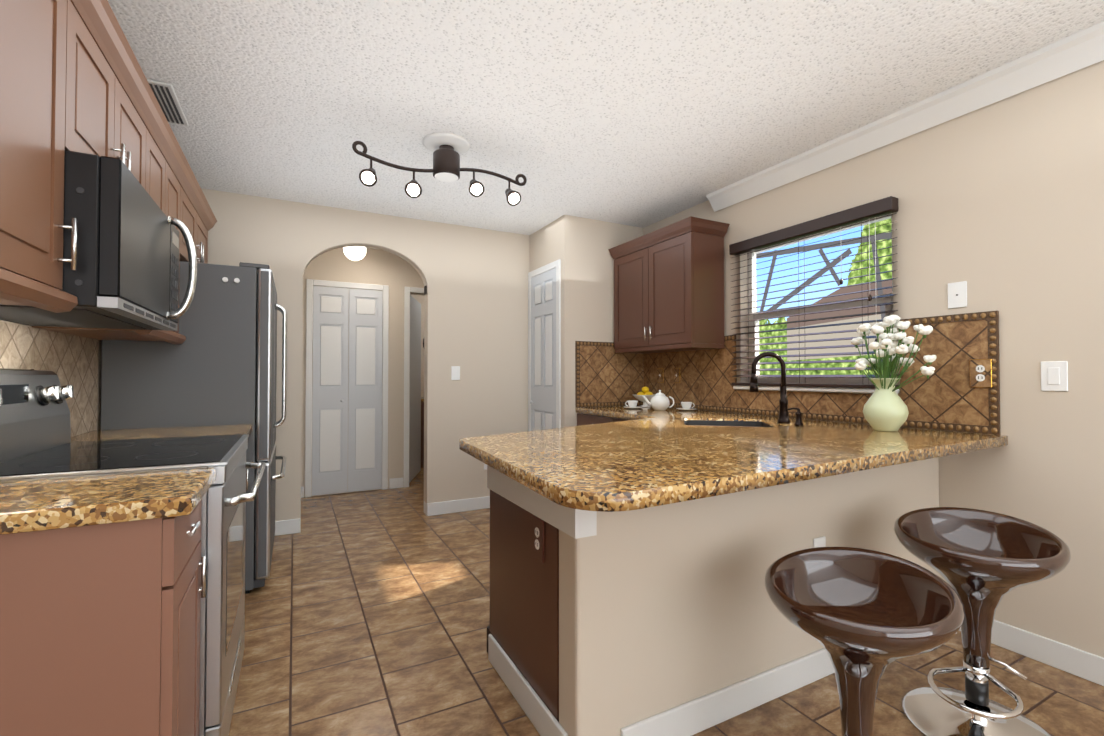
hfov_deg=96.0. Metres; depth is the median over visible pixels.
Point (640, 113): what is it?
ceiling
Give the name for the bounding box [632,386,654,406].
lemon bowl
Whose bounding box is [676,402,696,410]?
teacup
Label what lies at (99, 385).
wall
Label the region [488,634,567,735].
baseboard
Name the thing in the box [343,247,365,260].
ceiling light
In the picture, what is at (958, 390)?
backsplash
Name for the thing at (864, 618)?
bar stool
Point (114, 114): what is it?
upper cabinet
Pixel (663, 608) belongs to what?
wall
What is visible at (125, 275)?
over-the-range microwave
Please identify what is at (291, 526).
baseboard
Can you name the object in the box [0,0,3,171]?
upper cabinet
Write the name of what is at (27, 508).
countertop
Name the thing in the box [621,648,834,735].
baseboard
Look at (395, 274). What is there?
wall
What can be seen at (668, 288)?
upper cabinet
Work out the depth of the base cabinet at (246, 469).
2.60 m
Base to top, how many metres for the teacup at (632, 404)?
0.062 m
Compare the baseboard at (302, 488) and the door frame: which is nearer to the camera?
the baseboard at (302, 488)
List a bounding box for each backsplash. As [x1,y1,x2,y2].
[0,322,97,436]
[575,311,1000,434]
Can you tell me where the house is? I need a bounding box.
[787,280,891,360]
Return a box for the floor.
[228,468,1103,735]
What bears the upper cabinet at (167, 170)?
attached to the wall at (99, 385)
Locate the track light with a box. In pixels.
[352,132,526,205]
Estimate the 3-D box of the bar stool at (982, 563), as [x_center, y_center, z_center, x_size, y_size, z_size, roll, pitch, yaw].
[1.389,0.853,1.642,0.496,0.679,0.446,0,-1,-27]
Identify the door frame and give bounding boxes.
[403,286,423,486]
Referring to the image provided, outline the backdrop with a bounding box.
[756,218,891,374]
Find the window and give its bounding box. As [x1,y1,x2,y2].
[733,213,899,393]
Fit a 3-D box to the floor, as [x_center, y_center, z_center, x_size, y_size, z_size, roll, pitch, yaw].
[0.048,1.246,1.864,3.900,0.100,11.000,0,-1,-27]
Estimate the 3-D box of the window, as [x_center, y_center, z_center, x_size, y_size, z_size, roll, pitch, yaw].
[1.550,-0.349,2.995,0.155,0.974,1.040,0,-1,-27]
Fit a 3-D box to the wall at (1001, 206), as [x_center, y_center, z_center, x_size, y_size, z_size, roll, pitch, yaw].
[2.329,-0.044,1.569,0.140,2.470,7.940,0,-1,-27]
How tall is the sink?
0.198 m
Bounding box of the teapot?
[643,390,673,409]
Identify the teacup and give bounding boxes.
[623,400,641,408]
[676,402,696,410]
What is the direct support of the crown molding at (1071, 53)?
attached to the wall at (1001, 206)
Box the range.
[0,370,265,735]
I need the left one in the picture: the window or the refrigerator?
the refrigerator
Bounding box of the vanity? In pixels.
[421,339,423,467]
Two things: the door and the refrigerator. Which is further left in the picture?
the refrigerator
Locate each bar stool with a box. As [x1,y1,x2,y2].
[764,547,963,735]
[894,507,1070,735]
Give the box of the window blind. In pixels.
[729,196,898,387]
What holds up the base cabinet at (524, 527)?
on the floor
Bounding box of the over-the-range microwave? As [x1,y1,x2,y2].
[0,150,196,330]
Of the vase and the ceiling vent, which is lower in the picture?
the vase
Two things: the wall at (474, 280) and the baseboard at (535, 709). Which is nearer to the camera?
the baseboard at (535, 709)
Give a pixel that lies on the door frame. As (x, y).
(412, 308)
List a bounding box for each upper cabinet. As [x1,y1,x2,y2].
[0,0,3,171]
[0,0,75,299]
[24,112,183,335]
[76,0,151,223]
[184,172,211,263]
[608,216,729,353]
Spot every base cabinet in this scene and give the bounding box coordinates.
[0,504,205,735]
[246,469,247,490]
[487,473,596,721]
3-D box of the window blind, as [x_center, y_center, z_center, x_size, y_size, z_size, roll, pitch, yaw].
[1.485,-0.373,2.962,0.074,0.968,1.050,0,-1,-27]
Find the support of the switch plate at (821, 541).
attached to the wall at (663, 608)
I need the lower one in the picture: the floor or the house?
the floor
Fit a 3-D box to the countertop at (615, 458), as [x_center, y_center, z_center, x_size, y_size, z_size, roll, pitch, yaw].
[0.436,0.319,2.697,2.174,0.040,2.602,0,-1,-27]
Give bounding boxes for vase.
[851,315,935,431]
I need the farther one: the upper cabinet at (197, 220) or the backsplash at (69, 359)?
the upper cabinet at (197, 220)
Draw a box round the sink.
[683,417,778,428]
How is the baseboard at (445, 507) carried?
attached to the wall at (474, 280)
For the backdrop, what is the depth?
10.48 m
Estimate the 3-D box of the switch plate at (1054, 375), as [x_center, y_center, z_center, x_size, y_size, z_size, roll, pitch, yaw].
[2.020,0.033,1.999,0.009,0.120,0.080,0,-1,-27]
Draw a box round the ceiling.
[107,0,1103,248]
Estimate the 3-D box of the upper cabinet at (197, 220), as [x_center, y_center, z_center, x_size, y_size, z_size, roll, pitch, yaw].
[-2.240,-0.789,2.856,0.318,0.420,0.910,0,-1,-27]
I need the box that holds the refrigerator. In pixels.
[101,261,286,593]
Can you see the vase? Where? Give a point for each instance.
(885, 408)
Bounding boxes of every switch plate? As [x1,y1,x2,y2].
[451,366,459,379]
[813,536,825,547]
[948,281,966,308]
[1041,361,1067,390]
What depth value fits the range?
1.49 m
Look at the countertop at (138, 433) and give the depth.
2.25 m
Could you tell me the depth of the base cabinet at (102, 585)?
1.00 m
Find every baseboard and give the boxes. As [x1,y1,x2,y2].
[275,518,300,535]
[301,487,303,497]
[424,496,489,515]
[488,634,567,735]
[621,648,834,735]
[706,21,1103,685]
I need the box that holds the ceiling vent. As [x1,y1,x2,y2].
[147,79,187,125]
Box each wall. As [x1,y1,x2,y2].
[0,320,101,436]
[201,188,529,520]
[301,248,423,496]
[530,215,642,427]
[559,457,939,735]
[643,60,1103,657]
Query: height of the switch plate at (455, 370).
0.118 m
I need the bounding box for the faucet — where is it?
[749,352,802,425]
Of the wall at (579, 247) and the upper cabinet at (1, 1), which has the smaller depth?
the upper cabinet at (1, 1)
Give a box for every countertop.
[0,468,215,535]
[71,424,251,441]
[459,405,1007,520]
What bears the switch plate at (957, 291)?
attached to the wall at (1001, 206)

